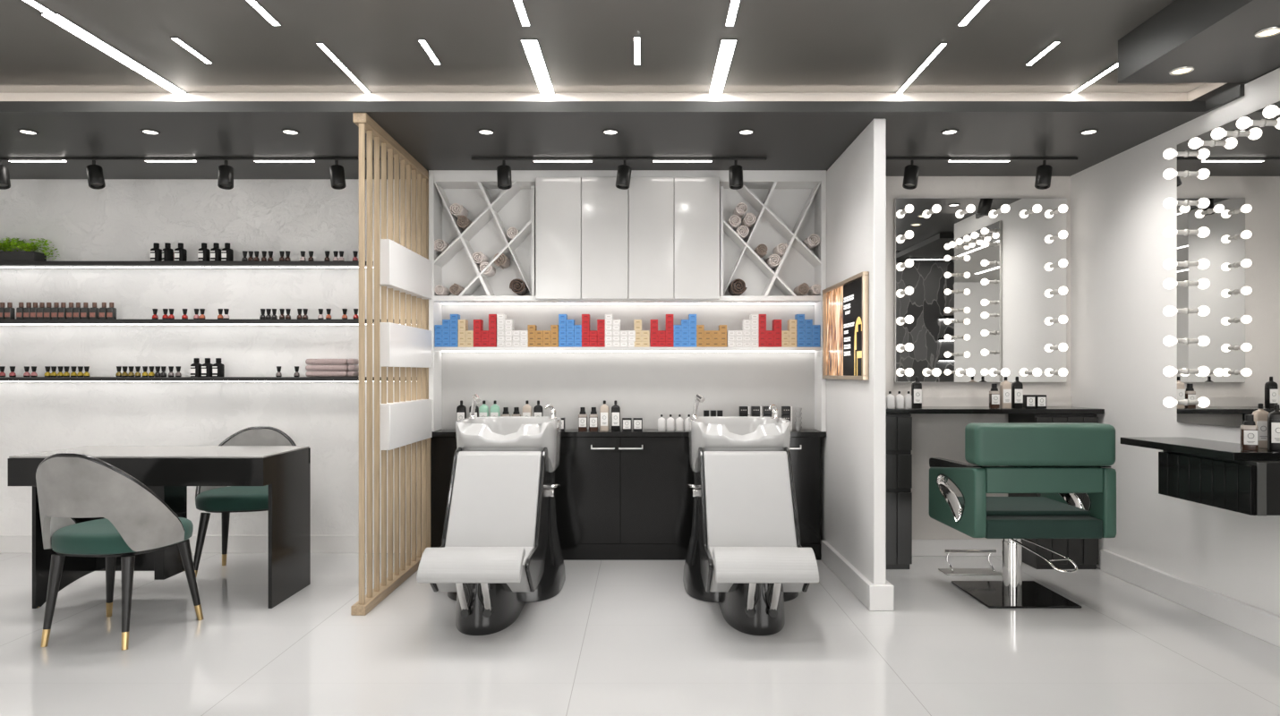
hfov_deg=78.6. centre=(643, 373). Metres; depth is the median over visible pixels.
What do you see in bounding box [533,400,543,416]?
bottle
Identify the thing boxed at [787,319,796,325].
carton
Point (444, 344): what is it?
carton
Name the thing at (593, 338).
carton
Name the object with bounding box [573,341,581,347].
carton
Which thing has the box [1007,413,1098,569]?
drawer pedestal
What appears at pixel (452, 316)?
carton
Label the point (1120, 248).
wall
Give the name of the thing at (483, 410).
bottle
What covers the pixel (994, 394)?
bottle
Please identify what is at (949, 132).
recessed light
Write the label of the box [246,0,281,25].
recessed light
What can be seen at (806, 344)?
carton
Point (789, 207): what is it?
wall
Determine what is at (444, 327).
carton
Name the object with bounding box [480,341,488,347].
carton
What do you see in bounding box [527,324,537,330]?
carton
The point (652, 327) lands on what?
carton
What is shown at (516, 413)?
bottle
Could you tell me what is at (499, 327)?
carton
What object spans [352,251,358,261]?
nail polish
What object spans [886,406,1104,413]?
countertop
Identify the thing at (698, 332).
carton
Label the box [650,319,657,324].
carton
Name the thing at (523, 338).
carton
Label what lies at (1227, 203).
mirror
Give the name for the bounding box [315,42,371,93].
recessed light
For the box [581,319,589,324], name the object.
carton
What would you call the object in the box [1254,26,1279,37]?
recessed light
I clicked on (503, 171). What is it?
track spotlight
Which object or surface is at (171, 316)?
nail polish
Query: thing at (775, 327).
carton
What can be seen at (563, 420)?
product box
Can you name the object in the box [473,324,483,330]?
carton
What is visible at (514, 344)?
carton
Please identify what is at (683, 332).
carton
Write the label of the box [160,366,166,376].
nail polish
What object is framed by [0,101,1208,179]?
ceiling
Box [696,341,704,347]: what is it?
carton
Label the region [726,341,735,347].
carton
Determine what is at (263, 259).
nail polish
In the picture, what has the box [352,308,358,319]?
nail polish
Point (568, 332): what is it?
carton
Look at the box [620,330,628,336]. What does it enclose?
carton
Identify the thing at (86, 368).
nail polish
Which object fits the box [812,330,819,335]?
carton
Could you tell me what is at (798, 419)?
bowl
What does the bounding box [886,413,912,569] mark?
drawer pedestal
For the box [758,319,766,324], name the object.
carton
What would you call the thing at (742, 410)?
box
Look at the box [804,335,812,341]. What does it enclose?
carton
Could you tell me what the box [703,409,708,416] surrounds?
carton
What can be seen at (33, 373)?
nail polish
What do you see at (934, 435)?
wall
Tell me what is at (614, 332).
carton
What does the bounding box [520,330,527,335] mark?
carton
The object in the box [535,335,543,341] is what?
carton
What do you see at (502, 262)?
rolled towel
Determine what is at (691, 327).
carton
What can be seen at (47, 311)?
lotion bottle
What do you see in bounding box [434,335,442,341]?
carton
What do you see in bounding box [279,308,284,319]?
nail polish
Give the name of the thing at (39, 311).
lotion bottle
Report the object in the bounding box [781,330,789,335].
carton
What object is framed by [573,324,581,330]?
carton
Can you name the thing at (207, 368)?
bottle
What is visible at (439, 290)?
rolled towel
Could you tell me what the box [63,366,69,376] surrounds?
nail polish
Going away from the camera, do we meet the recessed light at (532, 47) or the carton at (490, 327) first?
the recessed light at (532, 47)
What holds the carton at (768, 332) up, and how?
on the carton at (769, 338)
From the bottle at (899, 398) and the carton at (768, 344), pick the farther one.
the carton at (768, 344)
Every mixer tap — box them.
[544,404,557,418]
[768,404,779,418]
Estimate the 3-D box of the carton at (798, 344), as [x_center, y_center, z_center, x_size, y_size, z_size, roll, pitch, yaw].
[1.026,-0.189,5.131,0.049,0.035,0.076,0,0,0]
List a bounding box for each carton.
[434,324,442,330]
[434,330,442,335]
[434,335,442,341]
[434,341,442,347]
[442,319,450,324]
[442,324,450,330]
[442,330,450,335]
[442,335,450,341]
[442,341,450,347]
[450,314,460,319]
[450,319,458,324]
[450,324,458,330]
[450,330,458,336]
[450,335,458,341]
[450,341,458,347]
[458,319,468,325]
[458,324,468,330]
[458,330,465,335]
[458,335,466,341]
[458,341,465,347]
[465,330,473,335]
[465,335,473,341]
[465,341,473,347]
[473,319,483,325]
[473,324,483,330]
[473,330,481,336]
[473,335,481,341]
[473,341,480,347]
[480,330,488,335]
[480,335,488,341]
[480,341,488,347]
[488,314,496,319]
[488,319,496,324]
[488,324,496,330]
[488,330,496,335]
[488,335,497,341]
[488,341,496,347]
[496,314,506,319]
[496,319,504,324]
[496,324,504,330]
[496,330,504,335]
[496,335,504,341]
[496,341,504,347]
[504,319,513,325]
[504,324,513,330]
[504,330,512,336]
[504,335,512,341]
[504,341,512,347]
[512,330,520,335]
[512,335,520,341]
[512,341,520,347]
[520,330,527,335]
[520,335,528,341]
[520,341,527,347]
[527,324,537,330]
[527,330,535,335]
[527,341,535,347]
[528,335,535,341]
[535,330,543,335]
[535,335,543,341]
[535,341,543,347]
[543,330,550,335]
[543,335,550,341]
[543,341,550,347]
[550,324,558,330]
[550,330,558,335]
[550,335,558,341]
[550,341,558,347]
[558,314,567,319]
[558,319,566,324]
[558,324,566,330]
[558,330,566,335]
[558,335,566,341]
[558,341,566,347]
[566,319,574,324]
[566,324,573,330]
[566,330,574,336]
[566,335,574,341]
[566,341,574,347]
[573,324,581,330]
[573,330,581,335]
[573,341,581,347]
[574,335,581,341]
[581,314,589,319]
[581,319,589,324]
[581,324,589,330]
[581,330,589,336]
[581,335,589,341]
[581,341,589,347]
[589,330,597,335]
[589,335,597,341]
[589,341,597,347]
[597,319,605,324]
[597,324,605,330]
[597,330,605,335]
[597,335,605,341]
[597,341,605,347]
[605,314,613,319]
[605,319,612,324]
[605,324,612,330]
[605,330,612,335]
[605,335,612,341]
[605,341,612,347]
[612,319,620,324]
[612,324,620,330]
[612,330,620,335]
[612,335,620,341]
[612,341,620,347]
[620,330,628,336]
[620,335,628,341]
[620,341,628,347]
[627,330,635,335]
[627,335,635,341]
[628,341,634,347]
[633,319,641,324]
[634,324,641,330]
[634,335,641,341]
[634,341,641,347]
[635,330,641,335]
[641,330,649,335]
[641,335,649,341]
[641,341,649,347]
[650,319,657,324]
[650,324,657,330]
[650,330,657,335]
[650,335,657,341]
[650,341,657,347]
[657,330,665,335]
[657,335,665,341]
[657,341,665,347]
[665,314,673,319]
[665,319,673,324]
[665,324,673,330]
[665,330,673,335]
[665,335,673,341]
[665,341,673,347]
[673,324,681,330]
[673,330,681,336]
[673,335,681,341]
[673,341,681,347]
[681,319,689,324]
[681,324,689,330]
[681,330,689,335]
[681,335,689,341]
[681,341,689,347]
[688,314,696,319]
[688,335,696,341]
[689,319,696,324]
[689,324,696,330]
[689,330,696,335]
[689,341,696,347]
[696,324,704,330]
[696,330,704,335]
[696,335,704,341]
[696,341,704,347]
[703,335,711,341]
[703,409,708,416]
[704,330,711,335]
[704,341,711,347]
[710,409,716,416]
[711,330,719,335]
[711,335,719,341]
[711,341,719,347]
[716,409,722,416]
[718,324,726,330]
[719,330,726,335]
[719,335,726,341]
[719,341,726,347]
[726,330,735,336]
[726,335,735,341]
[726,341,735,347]
[734,330,742,336]
[734,335,742,341]
[735,341,742,347]
[742,319,750,325]
[742,324,750,330]
[742,330,750,335]
[742,335,750,341]
[742,341,750,347]
[749,314,758,319]
[750,319,758,324]
[750,324,758,330]
[750,330,758,335]
[750,335,758,341]
[750,341,758,347]
[758,314,766,319]
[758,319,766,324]
[758,324,766,330]
[758,330,766,335]
[758,335,766,341]
[758,341,766,347]
[766,330,774,335]
[766,335,774,341]
[766,341,774,347]
[772,319,781,325]
[772,324,781,330]
[773,335,781,341]
[774,330,781,335]
[774,341,781,347]
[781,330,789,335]
[781,335,789,341]
[781,341,789,347]
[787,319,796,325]
[787,324,796,330]
[789,330,796,335]
[789,335,796,341]
[789,341,796,347]
[794,314,804,319]
[796,319,804,324]
[796,324,804,330]
[796,330,804,336]
[796,335,804,341]
[796,341,804,347]
[804,319,812,324]
[804,324,812,330]
[804,330,812,335]
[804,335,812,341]
[804,341,812,347]
[811,335,819,341]
[812,324,819,330]
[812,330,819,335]
[812,341,819,347]
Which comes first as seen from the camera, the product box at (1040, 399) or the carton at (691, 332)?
the product box at (1040, 399)
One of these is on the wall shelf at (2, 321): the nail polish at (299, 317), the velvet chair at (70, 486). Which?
the nail polish at (299, 317)
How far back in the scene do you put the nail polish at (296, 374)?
5.19 m
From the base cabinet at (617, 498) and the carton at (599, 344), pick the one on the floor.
the base cabinet at (617, 498)
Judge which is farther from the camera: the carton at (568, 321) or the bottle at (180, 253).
the bottle at (180, 253)
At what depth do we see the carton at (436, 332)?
5.09 m
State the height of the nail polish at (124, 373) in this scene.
0.071 m
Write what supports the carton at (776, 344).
on the wall at (789, 207)
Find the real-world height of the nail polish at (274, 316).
0.071 m
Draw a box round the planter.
[0,237,59,261]
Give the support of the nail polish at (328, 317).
on the wall shelf at (2, 321)
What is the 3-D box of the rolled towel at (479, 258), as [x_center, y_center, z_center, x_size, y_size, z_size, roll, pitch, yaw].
[-1.081,-0.757,5.178,0.077,0.077,0.165,0,0,0]
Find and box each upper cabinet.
[535,177,628,298]
[628,177,719,298]
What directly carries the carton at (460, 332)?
on the carton at (461, 338)
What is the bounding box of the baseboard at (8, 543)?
[0,535,417,553]
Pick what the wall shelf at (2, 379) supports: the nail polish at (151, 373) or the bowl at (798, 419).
the nail polish at (151, 373)
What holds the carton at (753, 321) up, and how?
on the carton at (753, 327)
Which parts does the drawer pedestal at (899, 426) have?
drawer, drawer, drawer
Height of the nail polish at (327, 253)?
0.071 m
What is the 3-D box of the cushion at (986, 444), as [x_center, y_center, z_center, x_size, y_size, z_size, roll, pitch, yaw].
[2.030,0.364,4.015,0.712,0.212,0.170,0,0,0]
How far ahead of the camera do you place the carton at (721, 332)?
5.10 m
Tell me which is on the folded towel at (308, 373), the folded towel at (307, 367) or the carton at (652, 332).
the folded towel at (307, 367)
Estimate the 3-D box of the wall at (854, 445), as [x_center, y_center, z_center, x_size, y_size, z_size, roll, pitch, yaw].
[1.222,-0.050,4.623,0.125,2.539,1.223,0,0,0]
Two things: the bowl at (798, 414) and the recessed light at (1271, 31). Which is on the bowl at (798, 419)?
the bowl at (798, 414)
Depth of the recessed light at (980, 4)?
3.42 m
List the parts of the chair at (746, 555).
chrome lever, backrest, seat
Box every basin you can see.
[455,416,561,472]
[688,416,791,472]
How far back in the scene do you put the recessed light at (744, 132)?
4.27 m
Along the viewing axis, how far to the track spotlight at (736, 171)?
4.76 m
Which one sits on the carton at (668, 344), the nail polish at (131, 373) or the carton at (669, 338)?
the carton at (669, 338)
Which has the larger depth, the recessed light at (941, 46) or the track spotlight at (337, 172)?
the track spotlight at (337, 172)
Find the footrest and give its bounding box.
[938,549,1001,575]
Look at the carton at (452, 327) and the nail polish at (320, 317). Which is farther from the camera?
the nail polish at (320, 317)
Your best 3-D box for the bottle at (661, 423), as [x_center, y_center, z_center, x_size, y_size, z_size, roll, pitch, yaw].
[0.120,0.326,5.180,0.051,0.108,0.036,0,0,0]
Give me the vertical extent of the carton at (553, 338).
0.035 m
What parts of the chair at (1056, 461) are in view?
arm panel, plate, panel, seat, arm panel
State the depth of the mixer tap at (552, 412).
4.64 m
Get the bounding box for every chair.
[35,452,203,650]
[193,426,296,576]
[416,393,565,635]
[682,393,819,635]
[928,422,1116,608]
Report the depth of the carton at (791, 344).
5.09 m
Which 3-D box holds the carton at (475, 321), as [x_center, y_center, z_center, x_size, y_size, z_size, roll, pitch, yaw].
[-1.084,-0.332,5.132,0.049,0.035,0.076,0,0,0]
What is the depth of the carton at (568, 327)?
5.09 m
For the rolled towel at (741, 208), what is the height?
0.077 m
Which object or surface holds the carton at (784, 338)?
on the carton at (783, 344)
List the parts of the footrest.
leg, floor plate, leg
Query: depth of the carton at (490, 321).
5.09 m
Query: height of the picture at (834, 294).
0.530 m
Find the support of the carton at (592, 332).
on the carton at (593, 338)
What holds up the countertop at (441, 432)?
on the base cabinet at (617, 498)
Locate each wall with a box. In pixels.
[0,179,417,535]
[428,170,826,431]
[820,176,1070,554]
[821,118,893,611]
[1070,68,1279,615]
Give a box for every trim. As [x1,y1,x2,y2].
[894,396,1071,406]
[1205,67,1279,111]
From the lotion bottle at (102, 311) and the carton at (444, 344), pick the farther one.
the lotion bottle at (102, 311)
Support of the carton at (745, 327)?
on the carton at (745, 332)
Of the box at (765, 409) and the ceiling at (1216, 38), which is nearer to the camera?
the ceiling at (1216, 38)
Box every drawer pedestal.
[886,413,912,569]
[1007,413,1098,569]
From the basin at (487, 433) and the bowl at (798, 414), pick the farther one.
the bowl at (798, 414)
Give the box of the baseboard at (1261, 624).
[1100,549,1279,647]
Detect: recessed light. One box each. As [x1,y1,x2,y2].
[17,128,39,135]
[23,0,55,14]
[40,13,187,93]
[139,128,160,135]
[170,36,212,63]
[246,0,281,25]
[281,128,299,135]
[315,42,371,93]
[418,39,441,64]
[477,128,494,135]
[512,0,530,25]
[520,39,554,93]
[601,128,619,135]
[633,36,640,64]
[708,39,737,93]
[725,0,740,25]
[737,128,754,135]
[896,42,947,93]
[940,128,958,135]
[957,0,989,25]
[1024,41,1060,65]
[1070,61,1117,93]
[1078,128,1099,135]
[1169,66,1194,75]
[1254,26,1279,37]
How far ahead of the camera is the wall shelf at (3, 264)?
5.16 m
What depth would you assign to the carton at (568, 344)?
5.09 m
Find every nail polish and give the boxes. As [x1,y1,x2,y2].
[0,366,5,376]
[8,366,16,376]
[23,366,30,376]
[30,366,37,376]
[44,366,51,376]
[50,366,57,376]
[57,366,63,376]
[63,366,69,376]
[70,366,76,376]
[76,366,83,376]
[83,366,90,376]
[115,366,121,376]
[121,366,127,376]
[128,366,134,376]
[134,366,141,376]
[141,366,148,376]
[148,366,154,376]
[152,308,158,319]
[154,366,160,376]
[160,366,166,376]
[162,308,168,319]
[168,308,174,319]
[168,366,174,376]
[175,366,181,376]
[181,308,187,319]
[193,308,199,319]
[199,308,205,319]
[217,308,223,319]
[222,308,229,319]
[241,251,247,261]
[247,251,253,261]
[253,251,259,261]
[259,308,265,319]
[261,251,267,261]
[265,308,271,319]
[267,251,273,261]
[271,308,277,319]
[275,366,281,376]
[279,251,284,261]
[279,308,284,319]
[284,251,290,261]
[285,308,290,319]
[293,366,299,376]
[297,308,302,319]
[299,251,306,261]
[302,308,307,319]
[307,251,314,261]
[317,308,324,319]
[324,251,330,261]
[325,308,331,319]
[332,251,338,261]
[338,251,344,261]
[341,308,347,319]
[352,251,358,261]
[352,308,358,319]
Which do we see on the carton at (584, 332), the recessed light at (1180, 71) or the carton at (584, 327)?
the carton at (584, 327)
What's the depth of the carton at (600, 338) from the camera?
5.10 m
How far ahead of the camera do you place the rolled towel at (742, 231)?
5.10 m
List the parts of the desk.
leg panel, panel, panel, leg panel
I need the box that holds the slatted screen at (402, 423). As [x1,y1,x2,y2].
[350,112,431,615]
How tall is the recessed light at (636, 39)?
0.006 m
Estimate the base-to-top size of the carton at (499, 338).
0.035 m
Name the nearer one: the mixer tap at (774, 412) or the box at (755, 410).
the mixer tap at (774, 412)
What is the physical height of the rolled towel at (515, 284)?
0.097 m
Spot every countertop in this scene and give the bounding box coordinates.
[431,429,826,436]
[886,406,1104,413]
[1120,437,1279,460]
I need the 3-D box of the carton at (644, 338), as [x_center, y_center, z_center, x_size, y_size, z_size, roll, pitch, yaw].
[0.014,-0.225,5.132,0.049,0.035,0.076,0,0,0]
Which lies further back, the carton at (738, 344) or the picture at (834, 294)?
the carton at (738, 344)
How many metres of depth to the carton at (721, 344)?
5.09 m
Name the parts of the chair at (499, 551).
seat, backrest, chrome lever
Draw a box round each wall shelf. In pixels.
[0,261,373,268]
[0,319,417,324]
[0,376,417,381]
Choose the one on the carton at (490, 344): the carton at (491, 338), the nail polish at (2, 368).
the carton at (491, 338)
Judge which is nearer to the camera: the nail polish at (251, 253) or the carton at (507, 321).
the carton at (507, 321)
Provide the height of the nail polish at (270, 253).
0.071 m
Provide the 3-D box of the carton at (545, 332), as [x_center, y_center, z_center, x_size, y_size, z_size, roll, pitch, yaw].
[-0.630,-0.261,5.131,0.049,0.035,0.076,0,0,0]
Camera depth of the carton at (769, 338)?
5.09 m
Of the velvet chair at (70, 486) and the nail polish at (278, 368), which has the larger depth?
the nail polish at (278, 368)
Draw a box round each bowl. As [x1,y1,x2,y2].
[794,408,802,412]
[794,412,802,417]
[794,417,802,421]
[794,421,802,426]
[794,426,802,430]
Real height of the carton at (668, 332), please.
0.035 m
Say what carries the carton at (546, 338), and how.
on the carton at (545, 344)
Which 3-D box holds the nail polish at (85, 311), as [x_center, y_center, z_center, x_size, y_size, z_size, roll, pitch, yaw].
[-3.711,-0.413,5.205,0.044,0.113,0.043,0,0,0]
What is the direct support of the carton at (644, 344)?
on the wall at (789, 207)
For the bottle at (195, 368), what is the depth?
5.18 m
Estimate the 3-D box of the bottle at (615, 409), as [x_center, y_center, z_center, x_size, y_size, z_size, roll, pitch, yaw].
[-0.184,0.280,5.179,0.060,0.200,0.045,0,0,0]
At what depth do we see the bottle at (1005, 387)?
4.93 m
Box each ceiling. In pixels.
[0,0,1205,93]
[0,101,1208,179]
[1117,0,1279,83]
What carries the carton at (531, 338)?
on the carton at (529, 344)
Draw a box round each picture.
[826,286,843,375]
[854,324,861,375]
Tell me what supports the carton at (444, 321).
on the carton at (444, 327)
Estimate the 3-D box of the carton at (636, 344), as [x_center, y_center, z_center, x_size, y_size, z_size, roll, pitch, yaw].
[-0.036,-0.189,5.132,0.049,0.035,0.076,0,0,0]
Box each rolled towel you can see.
[434,238,449,253]
[435,284,451,295]
[449,203,468,218]
[449,283,464,295]
[456,215,472,230]
[471,251,488,264]
[478,262,495,276]
[493,253,510,269]
[506,226,519,239]
[509,278,528,295]
[726,214,741,230]
[728,278,747,295]
[733,202,747,218]
[735,225,749,239]
[741,213,756,228]
[753,243,767,257]
[765,254,781,268]
[773,243,788,256]
[793,282,809,295]
[802,233,819,249]
[807,284,820,295]
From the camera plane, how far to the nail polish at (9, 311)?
5.19 m
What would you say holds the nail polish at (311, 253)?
on the wall shelf at (3, 264)
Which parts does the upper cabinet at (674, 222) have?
door, door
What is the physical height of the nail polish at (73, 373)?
0.071 m
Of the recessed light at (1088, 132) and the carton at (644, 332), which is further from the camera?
the carton at (644, 332)
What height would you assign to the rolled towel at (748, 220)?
0.076 m
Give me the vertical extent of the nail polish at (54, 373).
0.071 m
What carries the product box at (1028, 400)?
on the countertop at (925, 409)
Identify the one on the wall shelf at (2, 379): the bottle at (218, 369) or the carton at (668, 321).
the bottle at (218, 369)
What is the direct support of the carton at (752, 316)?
on the carton at (753, 321)
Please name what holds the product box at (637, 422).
on the countertop at (441, 432)
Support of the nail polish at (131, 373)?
on the wall shelf at (2, 379)
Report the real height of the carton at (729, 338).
0.035 m
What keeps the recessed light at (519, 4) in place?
in the ceiling at (586, 46)
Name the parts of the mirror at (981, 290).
bulb, bulb, bulb, bulb, bulb, bulb, bulb, bulb, bulb, bulb, bulb, bulb, bulb, bulb, bulb, bulb, bulb, bulb, bulb, bulb, bulb, bulb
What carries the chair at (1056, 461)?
on the floor
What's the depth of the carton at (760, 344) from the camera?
5.09 m
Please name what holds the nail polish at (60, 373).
on the wall shelf at (2, 379)
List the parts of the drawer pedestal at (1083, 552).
drawer, drawer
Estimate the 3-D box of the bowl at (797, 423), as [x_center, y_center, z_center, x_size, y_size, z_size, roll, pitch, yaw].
[1.026,0.335,5.180,0.045,0.030,0.045,0,0,0]
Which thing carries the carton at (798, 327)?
on the carton at (798, 332)
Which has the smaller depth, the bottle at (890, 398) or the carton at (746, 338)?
the bottle at (890, 398)
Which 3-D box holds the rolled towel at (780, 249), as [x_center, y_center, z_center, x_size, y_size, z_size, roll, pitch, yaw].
[0.908,-0.813,5.178,0.076,0.074,0.165,0,0,0]
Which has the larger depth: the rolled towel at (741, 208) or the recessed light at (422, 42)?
the rolled towel at (741, 208)
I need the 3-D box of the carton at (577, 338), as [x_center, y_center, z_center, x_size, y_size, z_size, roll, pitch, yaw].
[-0.427,-0.225,5.132,0.049,0.035,0.076,0,0,0]
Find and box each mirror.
[894,197,1067,382]
[1162,100,1279,427]
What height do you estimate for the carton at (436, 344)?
0.035 m
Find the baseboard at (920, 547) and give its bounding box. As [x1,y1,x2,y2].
[912,538,1002,555]
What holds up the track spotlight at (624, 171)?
attached to the track at (535, 159)
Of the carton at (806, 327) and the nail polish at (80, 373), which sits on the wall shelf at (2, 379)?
the nail polish at (80, 373)
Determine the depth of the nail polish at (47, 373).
5.20 m
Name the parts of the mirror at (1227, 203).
bulb, bulb, bulb, bulb, bulb, bulb, bulb, bulb, bulb, bulb, bulb, bulb, bulb, bulb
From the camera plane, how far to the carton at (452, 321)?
5.09 m
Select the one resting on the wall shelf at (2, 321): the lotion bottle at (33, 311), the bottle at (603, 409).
the lotion bottle at (33, 311)
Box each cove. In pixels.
[0,83,1225,101]
[1191,83,1245,101]
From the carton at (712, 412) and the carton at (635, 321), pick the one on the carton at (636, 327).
the carton at (635, 321)
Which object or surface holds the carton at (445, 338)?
on the carton at (444, 344)
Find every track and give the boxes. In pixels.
[0,157,393,162]
[470,157,766,162]
[886,157,1077,162]
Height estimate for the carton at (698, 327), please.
0.035 m
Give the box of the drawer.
[1158,450,1279,515]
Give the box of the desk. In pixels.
[7,445,310,608]
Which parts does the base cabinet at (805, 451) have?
handle, door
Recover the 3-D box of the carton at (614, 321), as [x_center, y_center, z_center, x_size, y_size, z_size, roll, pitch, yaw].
[-0.178,-0.332,5.131,0.049,0.035,0.076,0,0,0]
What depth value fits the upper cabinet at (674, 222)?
5.03 m
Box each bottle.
[0,302,5,319]
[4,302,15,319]
[16,302,24,319]
[23,302,31,319]
[30,302,37,319]
[36,302,44,319]
[43,302,51,319]
[51,302,59,319]
[58,302,66,319]
[66,302,73,319]
[73,302,81,319]
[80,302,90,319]
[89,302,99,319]
[99,302,107,319]
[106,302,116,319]
[149,242,162,261]
[162,242,173,261]
[174,242,187,261]
[189,358,202,376]
[197,242,210,261]
[201,358,213,376]
[210,242,221,261]
[212,358,224,376]
[221,242,233,261]
[456,400,466,420]
[469,405,478,417]
[478,400,488,417]
[490,400,499,416]
[501,407,510,416]
[512,407,520,416]
[522,400,531,416]
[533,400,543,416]
[578,407,587,430]
[588,407,597,430]
[599,400,608,430]
[611,400,620,430]
[657,414,665,430]
[666,414,674,430]
[675,414,683,430]
[684,414,690,430]
[886,391,894,408]
[895,391,904,408]
[904,391,912,408]
[911,376,921,408]
[989,384,999,408]
[999,376,1011,408]
[1011,376,1023,408]
[1240,414,1258,451]
[1252,403,1269,448]
[1267,404,1279,451]
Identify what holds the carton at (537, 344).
on the wall at (789, 207)
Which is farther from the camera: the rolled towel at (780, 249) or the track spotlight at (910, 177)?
the rolled towel at (780, 249)
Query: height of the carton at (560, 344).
0.035 m
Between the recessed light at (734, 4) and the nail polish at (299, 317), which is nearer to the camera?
the recessed light at (734, 4)
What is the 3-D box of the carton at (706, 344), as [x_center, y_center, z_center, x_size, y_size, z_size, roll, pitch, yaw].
[0.420,-0.189,5.132,0.049,0.035,0.076,0,0,0]
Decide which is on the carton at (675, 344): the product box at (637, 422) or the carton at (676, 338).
the carton at (676, 338)
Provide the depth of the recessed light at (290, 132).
4.27 m
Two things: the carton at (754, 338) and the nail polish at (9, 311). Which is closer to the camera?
the carton at (754, 338)
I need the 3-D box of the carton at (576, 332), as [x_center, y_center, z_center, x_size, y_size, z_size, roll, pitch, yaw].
[-0.427,-0.261,5.132,0.049,0.035,0.076,0,0,0]
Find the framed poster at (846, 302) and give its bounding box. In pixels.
[822,271,869,380]
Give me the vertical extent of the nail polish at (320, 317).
0.071 m
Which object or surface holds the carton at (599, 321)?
on the carton at (599, 327)
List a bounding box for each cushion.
[51,517,193,554]
[195,485,268,511]
[964,422,1115,466]
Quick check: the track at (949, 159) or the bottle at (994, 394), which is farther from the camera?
the bottle at (994, 394)
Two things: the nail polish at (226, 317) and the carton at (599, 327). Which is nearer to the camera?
the carton at (599, 327)
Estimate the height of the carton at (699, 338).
0.035 m
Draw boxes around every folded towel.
[305,358,358,365]
[305,365,358,370]
[305,371,358,376]
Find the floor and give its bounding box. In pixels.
[0,553,1279,715]
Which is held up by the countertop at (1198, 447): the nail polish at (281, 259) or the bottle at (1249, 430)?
the bottle at (1249, 430)
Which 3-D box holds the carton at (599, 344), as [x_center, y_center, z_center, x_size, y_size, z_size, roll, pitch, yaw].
[-0.277,-0.189,5.132,0.049,0.035,0.076,0,0,0]
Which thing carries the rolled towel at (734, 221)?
in the wall at (789, 207)
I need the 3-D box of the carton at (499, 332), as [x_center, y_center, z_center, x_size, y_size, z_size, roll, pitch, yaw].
[-0.930,-0.261,5.132,0.049,0.035,0.076,0,0,0]
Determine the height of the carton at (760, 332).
0.035 m
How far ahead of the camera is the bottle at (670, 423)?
5.16 m
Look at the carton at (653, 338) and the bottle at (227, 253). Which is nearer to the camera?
the carton at (653, 338)
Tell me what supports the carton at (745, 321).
on the carton at (745, 327)
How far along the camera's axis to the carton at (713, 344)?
5.09 m
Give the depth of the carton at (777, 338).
5.09 m
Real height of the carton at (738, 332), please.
0.035 m
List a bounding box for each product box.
[560,418,565,430]
[622,418,631,430]
[632,418,642,430]
[1023,394,1035,408]
[1035,394,1046,408]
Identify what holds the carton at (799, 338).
on the carton at (798, 344)
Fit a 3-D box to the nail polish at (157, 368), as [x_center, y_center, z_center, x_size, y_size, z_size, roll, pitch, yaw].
[-3.232,-0.010,5.205,0.032,0.071,0.032,0,0,0]
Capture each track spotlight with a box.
[0,160,10,189]
[85,160,105,189]
[217,160,233,189]
[329,160,346,189]
[496,160,511,189]
[615,160,631,189]
[728,160,742,189]
[902,160,919,189]
[1034,160,1052,189]
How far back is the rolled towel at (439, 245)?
5.10 m
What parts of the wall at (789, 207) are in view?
panel, divider panel, panel, panel, panel, divider panel, panel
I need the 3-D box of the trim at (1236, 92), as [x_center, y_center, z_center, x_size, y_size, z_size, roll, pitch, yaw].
[2.998,-1.349,3.750,0.324,0.058,1.100,0,0,0]
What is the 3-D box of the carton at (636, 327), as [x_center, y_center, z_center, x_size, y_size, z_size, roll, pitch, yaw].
[-0.036,-0.296,5.131,0.049,0.035,0.076,0,0,0]
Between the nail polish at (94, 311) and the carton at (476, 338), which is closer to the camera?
the carton at (476, 338)
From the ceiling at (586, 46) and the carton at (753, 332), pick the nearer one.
the ceiling at (586, 46)
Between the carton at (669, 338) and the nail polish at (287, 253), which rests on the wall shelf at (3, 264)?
the nail polish at (287, 253)
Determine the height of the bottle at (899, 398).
0.108 m
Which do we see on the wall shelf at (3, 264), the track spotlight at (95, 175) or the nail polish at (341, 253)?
the nail polish at (341, 253)
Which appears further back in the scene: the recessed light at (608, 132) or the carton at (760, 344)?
the carton at (760, 344)
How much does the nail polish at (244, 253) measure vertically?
0.071 m
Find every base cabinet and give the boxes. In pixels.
[430,436,456,547]
[554,436,693,560]
[789,436,820,560]
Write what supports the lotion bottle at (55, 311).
on the wall shelf at (2, 321)
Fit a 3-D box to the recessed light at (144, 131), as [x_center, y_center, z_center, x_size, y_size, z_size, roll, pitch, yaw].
[-2.693,-1.317,4.272,0.096,0.006,0.096,0,0,0]
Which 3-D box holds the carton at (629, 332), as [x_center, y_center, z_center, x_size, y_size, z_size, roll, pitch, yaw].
[-0.077,-0.261,5.131,0.049,0.035,0.076,0,0,0]
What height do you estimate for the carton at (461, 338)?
0.035 m
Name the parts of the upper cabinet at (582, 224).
door, door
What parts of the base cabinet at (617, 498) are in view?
door, handle, handle, door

